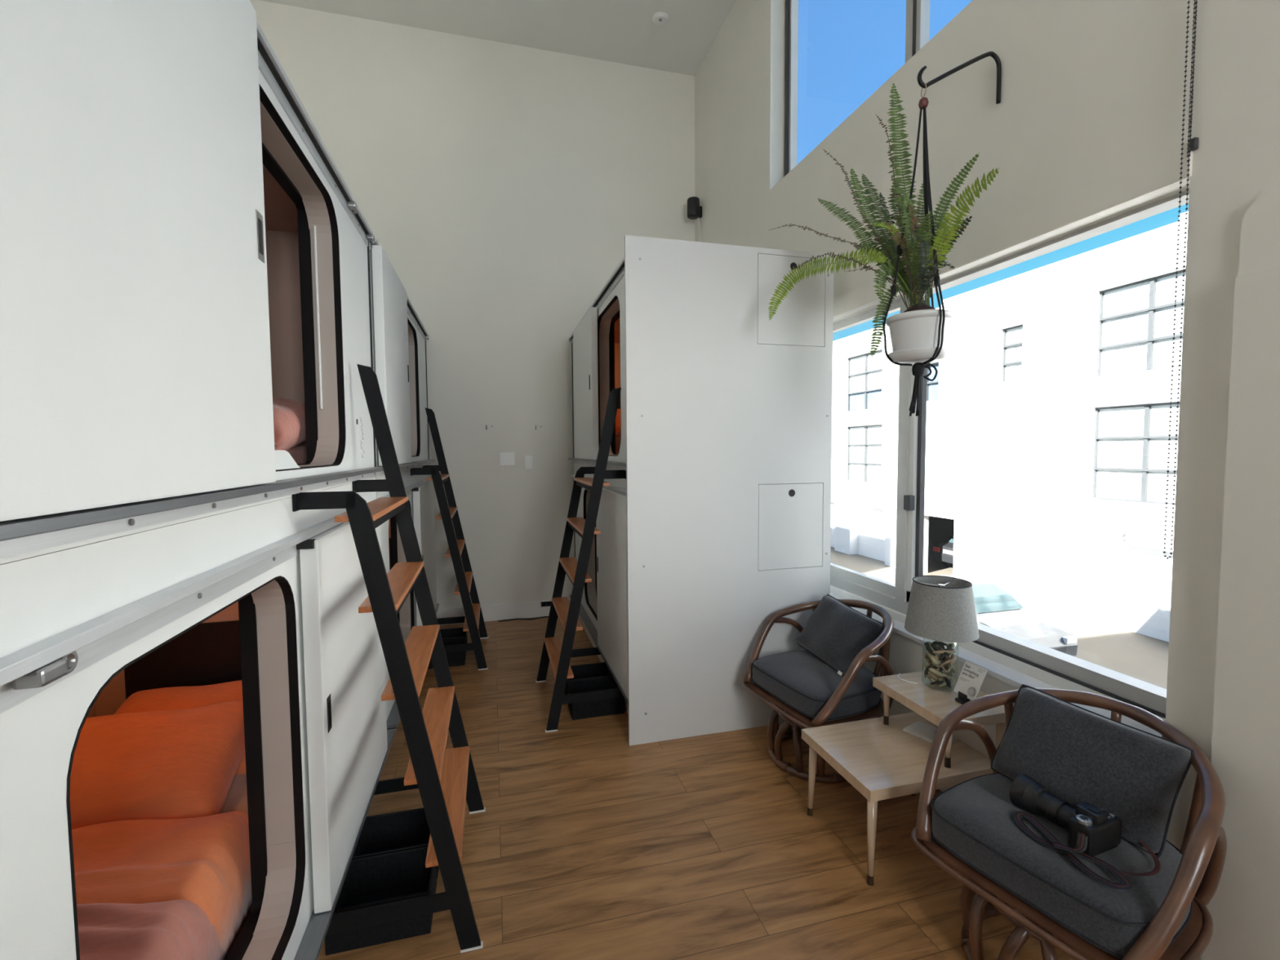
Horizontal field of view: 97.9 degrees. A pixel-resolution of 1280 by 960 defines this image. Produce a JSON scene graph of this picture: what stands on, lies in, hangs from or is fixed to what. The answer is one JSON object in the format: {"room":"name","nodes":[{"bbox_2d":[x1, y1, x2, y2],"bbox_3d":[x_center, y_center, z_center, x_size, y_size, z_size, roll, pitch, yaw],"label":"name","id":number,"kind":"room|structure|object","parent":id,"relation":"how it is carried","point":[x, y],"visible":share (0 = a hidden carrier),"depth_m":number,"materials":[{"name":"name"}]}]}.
{"room":"dormitory","nodes":[
{"label":"dormitory","id":0,"kind":"room"},
{"bbox_2d":[249,0,694,608],"bbox_3d":[-1.212,-1.191,4.765,3.940,4.780,0.200,-1,3,-15],"label":"wall","id":1,"kind":"structure","parent":0,"point":[503,185],"depth_m":4.66,"materials":[{"name":"paint"}]},
{"bbox_2d":[484,422,493,429],"bbox_3d":[-1.261,-0.453,4.661,0.061,0.062,0.050,-1,3,-15],"label":"coat hook","id":2,"kind":"object","parent":1,"relation":"attached to","point":[486,423],"visible":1,"depth_m":4.67,"materials":[{"name":"white plastic"}]},
{"bbox_2d":[435,599,570,625],"bbox_3d":[-1.177,1.132,4.785,3.520,0.137,0.014,-1,3,-15],"label":"baseboard","id":3,"kind":"structure","parent":1,"relation":"attached to","point":[530,609],"depth_m":4.79,"materials":[{"name":"paint"}]},
{"bbox_2d":[499,452,515,465],"bbox_3d":[-1.127,-0.179,4.732,0.125,0.110,0.008,-1,3,-15],"label":"blank plate","id":4,"kind":"object","parent":1,"relation":"attached to","point":[505,458],"visible":1,"depth_m":4.73,"materials":[{"name":"white plastic"}]},
{"bbox_2d":[524,455,533,469],"bbox_3d":[-0.950,-0.150,4.779,0.066,0.115,0.011,-1,3,-15],"label":"light switch","id":5,"kind":"object","parent":1,"relation":"attached to","point":[528,459],"visible":1,"depth_m":4.78,"materials":[{"name":"white plastic"}]},
{"bbox_2d":[541,600,551,606],"bbox_3d":[-0.818,1.082,4.867,0.090,0.044,0.006,-1,3,-15],"label":"power outlet","id":6,"kind":"object","parent":1,"relation":"attached to","point":[543,603],"visible":0.8,"depth_m":4.87,"materials":[{"name":"black plastic"}]},
{"bbox_2d":[259,0,735,75],"bbox_3d":[-0.247,-3.484,0.928,3.940,0.200,7.870,-1,3,-15],"label":"ceiling","id":7,"kind":"structure","parent":0,"point":[625,32],"depth_m":4.34,"materials":[{"name":"paint"}]},
{"bbox_2d":[652,11,668,26],"bbox_3d":[0.158,-3.553,4.310,0.124,0.033,0.124,-1,3,-15],"label":"smoke detector","id":8,"kind":"object","parent":7,"relation":"attached to","point":[660,18],"visible":1,"depth_m":4.29,"materials":[{"name":"white plastic"}]},
{"bbox_2d":[317,617,1091,959],"bbox_3d":[-0.174,1.448,1.206,3.820,0.120,7.670,-1,3,-15],"label":"floor","id":9,"kind":"structure","parent":0,"point":[588,843],"depth_m":2.04,"materials":[{"name":"brown wood"}]},
{"bbox_2d":[0,477,395,959],"bbox_3d":[-1.369,0.636,1.343,1.092,1.164,2.130,-1,3,-15],"label":"pod","id":10,"kind":"object","parent":9,"relation":"on","point":[268,597],"visible":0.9,"depth_m":1.36,"materials":[{"name":"white plastic"}]},
{"bbox_2d":[0,0,383,564],"bbox_3d":[-1.363,-0.468,1.232,1.092,1.050,2.244,-1,3,-15],"label":"pod","id":11,"kind":"object","parent":10,"relation":"on","point":[184,250],"visible":0.99,"depth_m":0.80,"materials":[{"name":"white plastic"}]},
{"bbox_2d":[275,445,306,463],"bbox_3d":[-1.448,-0.037,1.251,0.800,0.090,1.940,-1,3,-15],"label":"mattress","id":12,"kind":"object","parent":11,"relation":"in","point":[299,453],"visible":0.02,"depth_m":2.03,"materials":[{"name":"fabric"}]},
{"bbox_2d":[272,395,306,449],"bbox_3d":[-1.459,-0.189,1.924,0.580,0.228,0.424,-1,3,-11],"label":"pillow","id":13,"kind":"object","parent":12,"relation":"on","point":[289,415],"visible":0.16,"depth_m":1.89,"materials":[{"name":"fabric"}]},
{"bbox_2d":[220,773,248,814],"bbox_3d":[-1.440,1.089,1.312,0.800,0.170,1.940,-1,3,-15],"label":"mattress","id":14,"kind":"object","parent":10,"relation":"in","point":[237,797],"visible":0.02,"depth_m":1.72,"materials":[{"name":"white fabric"}]},
{"bbox_2d":[76,899,228,959],"bbox_3d":[-1.290,1.054,0.811,0.856,0.245,0.880,-1,3,-15],"label":"sheet","id":15,"kind":"object","parent":14,"relation":"on","point":[177,929],"visible":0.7,"depth_m":1.19,"materials":[{"name":"fabric"}]},
{"bbox_2d":[70,700,244,829],"bbox_3d":[-1.589,0.901,1.682,0.674,0.274,0.474,-1,3,-18],"label":"pillow","id":16,"kind":"object","parent":14,"relation":"on","point":[182,763],"visible":0.52,"depth_m":1.64,"materials":[{"name":"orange fabric"}]},
{"bbox_2d":[71,810,252,954],"bbox_3d":[-1.432,1.019,1.341,0.854,0.240,0.380,-1,3,-15],"label":"folded blanket","id":17,"kind":"object","parent":14,"relation":"on","point":[205,861],"visible":0.61,"depth_m":1.38,"materials":[{"name":"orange fabric"}]},
{"bbox_2d":[114,680,246,774],"bbox_3d":[-1.574,0.900,1.996,0.656,0.238,0.412,-1,3,-11],"label":"pillow","id":18,"kind":"object","parent":14,"relation":"on","point":[172,698],"visible":0.12,"depth_m":2.04,"materials":[{"name":"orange fabric"}]},
{"bbox_2d":[317,720,399,959],"bbox_3d":[-1.661,1.249,2.411,1.008,0.168,4.260,-1,3,-15],"label":"plinth","id":19,"kind":"object","parent":9,"relation":"on","point":[399,720],"visible":0.02,"depth_m":2.69,"materials":[{"name":"paint"}]},
{"bbox_2d":[324,846,436,955],"bbox_3d":[-0.794,1.298,1.740,0.288,0.131,0.212,-1,3,-15],"label":"bin","id":20,"kind":"object","parent":9,"relation":"on","point":[397,876],"visible":0.63,"depth_m":1.80,"materials":[{"name":"grey fabric"}]},
{"bbox_2d":[291,364,485,953],"bbox_3d":[-0.764,0.470,1.842,0.444,1.772,0.676,-1,3,-15],"label":"ladder","id":21,"kind":"object","parent":9,"relation":"on","point":[445,779],"visible":0.98,"depth_m":1.61,"materials":[{"name":"metal"}]},
{"bbox_2d":[351,807,439,879],"bbox_3d":[-0.850,1.287,1.952,0.288,0.131,0.212,-1,3,-15],"label":"bin","id":22,"kind":"object","parent":9,"relation":"on","point":[398,831],"visible":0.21,"depth_m":2.04,"materials":[{"name":"black plastic"}]},
{"bbox_2d":[375,466,439,729],"bbox_3d":[-1.920,0.527,3.419,1.092,1.164,2.130,-1,3,-15],"label":"pod","id":23,"kind":"object","parent":9,"relation":"on","point":[420,493],"visible":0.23,"depth_m":3.54,"materials":[{"name":"white plastic"}]},
{"bbox_2d":[368,237,435,477],"bbox_3d":[-1.928,-0.579,3.360,1.092,1.050,2.134,-1,3,-15],"label":"pod","id":24,"kind":"object","parent":23,"relation":"on","point":[399,336],"visible":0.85,"depth_m":2.86,"materials":[{"name":"white plastic"}]},
{"bbox_2d":[427,636,466,668],"bbox_3d":[-1.351,1.188,3.839,0.288,0.131,0.212,-1,3,-15],"label":"bin","id":25,"kind":"object","parent":9,"relation":"on","point":[454,659],"visible":0.49,"depth_m":3.77,"materials":[{"name":"black plastic"}]},
{"bbox_2d":[410,408,488,670],"bbox_3d":[-1.316,0.361,3.922,0.444,1.772,0.676,-1,3,-15],"label":"ladder","id":26,"kind":"object","parent":9,"relation":"on","point":[473,620],"visible":0.97,"depth_m":3.69,"materials":[{"name":"metal"}]},
{"bbox_2d":[440,627,466,643],"bbox_3d":[-1.407,1.177,4.052,0.288,0.131,0.212,-1,3,-15],"label":"bin","id":27,"kind":"object","parent":9,"relation":"on","point":[456,632],"visible":0.31,"depth_m":4.15,"materials":[{"name":"grey fabric"}]},
{"bbox_2d":[497,616,558,621],"bbox_3d":[-0.922,1.192,4.804,0.583,0.010,0.050,-1,3,-14],"label":"power cable","id":28,"kind":"object","parent":9,"relation":"on","point":[542,616],"visible":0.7,"depth_m":4.79,"materials":[{"name":"white plastic"}]},
{"bbox_2d":[535,387,626,732],"bbox_3d":[-0.362,0.394,3.198,0.444,1.772,0.676,-1,3,-15],"label":"ladder","id":29,"kind":"object","parent":9,"relation":"on","point":[559,655],"visible":0.98,"depth_m":2.90,"materials":[{"name":"metal"}]},
{"bbox_2d":[564,662,612,694],"bbox_3d":[-0.310,1.208,3.346,0.288,0.131,0.212,-1,3,-15],"label":"bin","id":30,"kind":"object","parent":9,"relation":"on","point":[596,669],"visible":0.31,"depth_m":3.44,"materials":[{"name":"black fabric"}]},
{"bbox_2d":[566,675,624,719],"bbox_3d":[-0.253,1.219,3.133,0.288,0.131,0.212,-1,3,-15],"label":"bin","id":31,"kind":"object","parent":9,"relation":"on","point":[587,709],"visible":0.59,"depth_m":3.06,"materials":[{"name":"grey fabric"}]},
{"bbox_2d":[569,463,628,705],"bbox_3d":[0.188,0.485,3.924,1.092,1.164,2.170,-1,3,-15],"label":"pod","id":32,"kind":"object","parent":9,"relation":"on","point":[603,610],"visible":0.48,"depth_m":3.18,"materials":[{"name":"white laminate"}]},
{"bbox_2d":[568,256,626,470],"bbox_3d":[0.180,-0.634,3.865,1.092,1.075,2.174,-1,3,-15],"label":"pod","id":33,"kind":"object","parent":32,"relation":"on","point":[597,340],"visible":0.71,"depth_m":3.70,"materials":[{"name":"white plastic"}]},
{"bbox_2d":[615,435,620,454],"bbox_3d":[0.278,-0.228,3.864,0.800,0.170,1.940,-1,3,-15],"label":"mattress","id":34,"kind":"object","parent":33,"relation":"in","point":[617,437],"visible":0.02,"depth_m":3.95,"materials":[{"name":"orange fabric"}]},
{"bbox_2d":[615,408,620,434],"bbox_3d":[0.046,-0.458,4.567,0.620,0.270,0.373,-1,3,-14],"label":"pillow","id":35,"kind":"object","parent":34,"relation":"on","point":[618,413],"visible":0.03,"depth_m":4.38,"materials":[{"name":"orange fabric"}]},
{"bbox_2d":[577,613,628,714],"bbox_3d":[0.214,1.151,3.966,1.008,0.168,2.150,-1,3,-15],"label":"plinth","id":36,"kind":"object","parent":9,"relation":"on","point":[626,706],"visible":0.02,"depth_m":4.12,"materials":[{"name":"paint"}]},
{"bbox_2d":[624,235,833,745],"bbox_3d":[0.473,0.068,2.823,1.110,2.452,0.027,-1,3,-15],"label":"divider panel","id":37,"kind":"object","parent":9,"relation":"on","point":[728,405],"visible":0.92,"depth_m":2.79,"materials":[{"name":"white laminate"}]},
{"bbox_2d":[742,599,893,782],"bbox_3d":[0.867,0.955,2.624,0.605,0.695,0.626,-2,3,-25],"label":"rattan chair","id":38,"kind":"object","parent":9,"relation":"on","point":[775,735],"visible":0.5,"depth_m":2.47,"materials":[{"name":"wicker"}]},
{"bbox_2d":[751,650,880,720],"bbox_3d":[0.838,0.930,2.610,0.475,0.128,0.520,-2,3,-24],"label":"seat cushion","id":39,"kind":"object","parent":38,"relation":"on","point":[802,681],"visible":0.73,"depth_m":2.47,"materials":[{"name":"grey fabric"}]},
{"bbox_2d":[795,594,884,675],"bbox_3d":[0.939,0.735,2.652,0.233,0.290,0.400,-1,3,-15],"label":"cushion","id":40,"kind":"object","parent":39,"relation":"on","point":[835,632],"visible":0.84,"depth_m":2.59,"materials":[{"name":"grey fabric"}]},
{"bbox_2d":[801,671,1006,885],"bbox_3d":[0.997,1.071,2.097,0.625,0.520,0.420,-1,3,-15],"label":"table","id":41,"kind":"object","parent":9,"relation":"on","point":[882,761],"visible":0.63,"depth_m":2.03,"materials":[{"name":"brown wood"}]},
{"bbox_2d":[902,720,958,742],"bbox_3d":[1.128,0.984,2.165,0.116,0.007,0.160,-3,4,-35],"label":"stack","id":42,"kind":"object","parent":41,"relation":"on","point":[922,730],"visible":0.71,"depth_m":2.18,"materials":[{"name":"paper"}]},
{"bbox_2d":[897,575,978,687],"bbox_3d":[1.168,0.598,2.174,0.256,0.414,0.264,-1,3,-15],"label":"table lamp","id":43,"kind":"object","parent":41,"relation":"on","point":[941,609],"visible":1,"depth_m":2.10,"materials":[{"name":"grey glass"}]},
{"bbox_2d":[953,660,987,704],"bbox_3d":[1.199,0.746,2.040,0.076,0.132,0.094,-1,3,-15],"label":"table card","id":44,"kind":"object","parent":41,"relation":"on","point":[970,681],"visible":1,"depth_m":2.04,"materials":[{"name":"paper"}]},
{"bbox_2d":[911,688,1226,959],"bbox_3d":[1.173,1.011,1.541,0.605,0.695,0.626,-2,4,-29],"label":"rattan chair","id":45,"kind":"object","parent":9,"relation":"on","point":[1203,849],"visible":0.55,"depth_m":1.40,"materials":[{"name":"wicker"}]},
{"bbox_2d":[931,773,1192,959],"bbox_3d":[1.146,0.987,1.525,0.475,0.128,0.520,-2,4,-29],"label":"seat cushion","id":46,"kind":"object","parent":45,"relation":"on","point":[972,819],"visible":0.58,"depth_m":1.38,"materials":[{"name":"grey fabric"}]},
{"bbox_2d":[1009,773,1160,890],"bbox_3d":[1.129,0.886,1.440,0.227,0.107,0.316,-2,3,-21],"label":"camera","id":47,"kind":"object","parent":46,"relation":"on","point":[1093,831],"visible":1,"depth_m":1.41,"materials":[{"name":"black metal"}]},
{"bbox_2d":[1009,773,1043,813],"bbox_3d":[1.097,0.886,1.565,0.093,0.093,0.058,-2,3,-21],"label":"hood","id":48,"kind":"object","parent":47,"relation":"attached to","point":[1026,793],"depth_m":1.55,"materials":[{"name":"black plastic"}]},
{"bbox_2d":[990,684,1193,857],"bbox_3d":[1.256,0.796,1.585,0.199,0.266,0.422,-2,3,-26],"label":"cushion","id":49,"kind":"object","parent":46,"relation":"on","point":[1078,754],"visible":0.92,"depth_m":1.52,"materials":[{"name":"grey fabric"}]},
{"bbox_2d":[694,0,1279,849],"bbox_3d":[1.559,-1.036,1.535,0.200,4.780,7.470,-1,3,-15],"label":"wall","id":50,"kind":"structure","parent":0,"point":[1092,91],"depth_m":1.80,"materials":[{"name":"paint"}]},
{"bbox_2d":[687,196,702,241],"bbox_3d":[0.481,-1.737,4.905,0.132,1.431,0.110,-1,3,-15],"label":"smart speaker","id":51,"kind":"object","parent":50,"relation":"attached to","point":[694,209],"visible":0.84,"depth_m":4.83},
{"bbox_2d":[784,0,929,176],"bbox_3d":[1.378,-2.575,2.201,0.065,1.455,3.105,-1,3,-15],"label":"window","id":52,"kind":"structure","parent":50,"relation":"in","point":[917,11],"depth_m":3.63,"materials":[{"name":"metal"}]},
{"bbox_2d":[916,51,1001,103],"bbox_3d":[1.141,-1.459,1.987,0.358,0.173,0.014,-1,3,-15],"label":"wall hook","id":53,"kind":"object","parent":50,"relation":"attached to","point":[992,54],"visible":1,"depth_m":1.99,"materials":[{"name":"black metal"}]},
{"bbox_2d":[883,83,945,416],"bbox_3d":[1.007,-0.806,1.962,0.211,1.154,0.192,-1,3,-15],"label":"macrame hanger","id":54,"kind":"object","parent":53,"relation":"hanging from","point":[917,368],"visible":0.89,"depth_m":1.98,"materials":[{"name":"black fabric"}]},
{"bbox_2d":[768,83,999,364],"bbox_3d":[0.910,-0.953,2.169,0.322,1.034,1.030,-2,4,-30],"label":"potted fern","id":55,"kind":"object","parent":54,"relation":"in","point":[913,332],"visible":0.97,"depth_m":2.01,"materials":[{"name":"plant"}]},
{"bbox_2d":[886,309,953,351],"bbox_3d":[0.999,-0.513,1.999,0.216,0.144,0.216,-1,3,-15],"label":"pot","id":56,"kind":"object","parent":55,"relation":"attached to","point":[912,330],"depth_m":1.92,"materials":[{"name":"white ceramic"}]},
{"bbox_2d":[830,141,1192,737],"bbox_3d":[1.302,-0.118,2.489,0.177,1.677,1.949,-1,3,-15],"label":"window","id":57,"kind":"structure","parent":50,"relation":"in","point":[1014,660],"depth_m":2.10,"materials":[{"name":"paint"}]},
{"bbox_2d":[1163,0,1197,559],"bbox_3d":[1.447,-1.489,1.451,0.005,3.423,0.021,-1,3,-15],"label":"chain","id":58,"kind":"object","parent":57,"relation":"hanging from","point":[1188,2],"visible":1,"depth_m":1.50,"materials":[{"name":"black metal"}]},
{"bbox_2d":[882,715,1200,959],"bbox_3d":[1.014,1.188,3.359,0.014,0.150,3.866,-1,3,-15],"label":"baseboard","id":59,"kind":"structure","parent":50,"relation":"attached to","point":[948,788],"depth_m":2.33,"materials":[{"name":"paint"}]},
{"bbox_2d":[1190,137,1198,151],"bbox_3d":[1.466,-0.888,1.476,0.014,0.030,0.012,-1,3,-15],"label":"clip","id":60,"kind":"object","parent":50,"relation":"attached to","point":[1194,141],"visible":1,"depth_m":1.47,"materials":[{"name":"grey plastic"}]},
{"bbox_2d":[1186,0,1197,162],"bbox_3d":[1.452,-2.022,1.421,0.004,2.357,0.008,-1,3,-15],"label":"chain","id":61,"kind":"object","parent":60,"relation":"attached to","point":[1193,16],"visible":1,"depth_m":1.47,"materials":[{"name":"black metal"}]},
{"bbox_2d":[1200,266,1279,959],"bbox_3d":[1.955,0.519,-0.291,0.030,1.867,3.585,-1,3,-15],"label":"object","id":62,"kind":"structure","parent":50,"relation":"attached to","point":[1244,908],"depth_m":1.37,"materials":[{"name":"paint"}]},
{"bbox_2d":[1238,186,1279,276],"bbox_3d":[1.956,-0.509,-0.344,0.014,0.193,3.585,-1,3,-15],"label":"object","id":63,"kind":"structure","parent":50,"relation":"attached to","point":[1260,241],"depth_m":1.35,"materials":[{"name":"paint"}]},
{"label":"outside","id":64,"kind":"structure","parent":0,"visible":0},
{"bbox_2d":[830,546,1168,688],"bbox_3d":[18.416,3.720,23.208,42.700,0.300,85.000,-1,3,-15],"label":"ground","id":65,"kind":"structure","parent":64,"point":[1141,657],"depth_m":14.29,"materials":[{"name":"concrete"}]},
{"bbox_2d":[933,534,954,567],"bbox_3d":[14.466,2.871,22.789,4.535,1.495,2.000,-1,3,-15],"label":"car","id":66,"kind":"object","parent":65,"relation":"on","point":[944,552],"visible":0.11,"depth_m":22.68,"materials":[{"name":"paint"}]},
{"bbox_2d":[933,546,940,551],"bbox_3d":[12.168,2.840,22.872,0.115,0.180,0.300,-1,3,-15],"label":"tail light","id":67,"kind":"object","parent":66,"relation":"attached to","point":[935,548],"depth_m":22.80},
{"bbox_2d":[830,211,1188,642],"bbox_3d":[15.514,-1.741,24.742,11.300,10.480,56.000,-1,3,-15],"label":"building","id":68,"kind":"structure","parent":65,"relation":"on","point":[1048,405],"depth_m":16.59,"materials":[{"name":"white paint"}]},
{"bbox_2d":[942,574,1077,655],"bbox_3d":[8.344,3.374,14.311,2.000,1.495,4.535,-1,3,-15],"label":"car","id":69,"kind":"object","parent":65,"relation":"on","point":[996,608],"visible":0.24,"depth_m":12.89,"materials":[{"name":"silver metal"}]},
{"bbox_2d":[1051,646,1066,653],"bbox_3d":[8.922,3.745,12.155,0.900,0.140,0.040,-1,3,-15],"label":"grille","id":70,"kind":"object","parent":69,"relation":"attached to","point":[1062,649],"depth_m":12.22,"materials":[{"name":"grey metal"}]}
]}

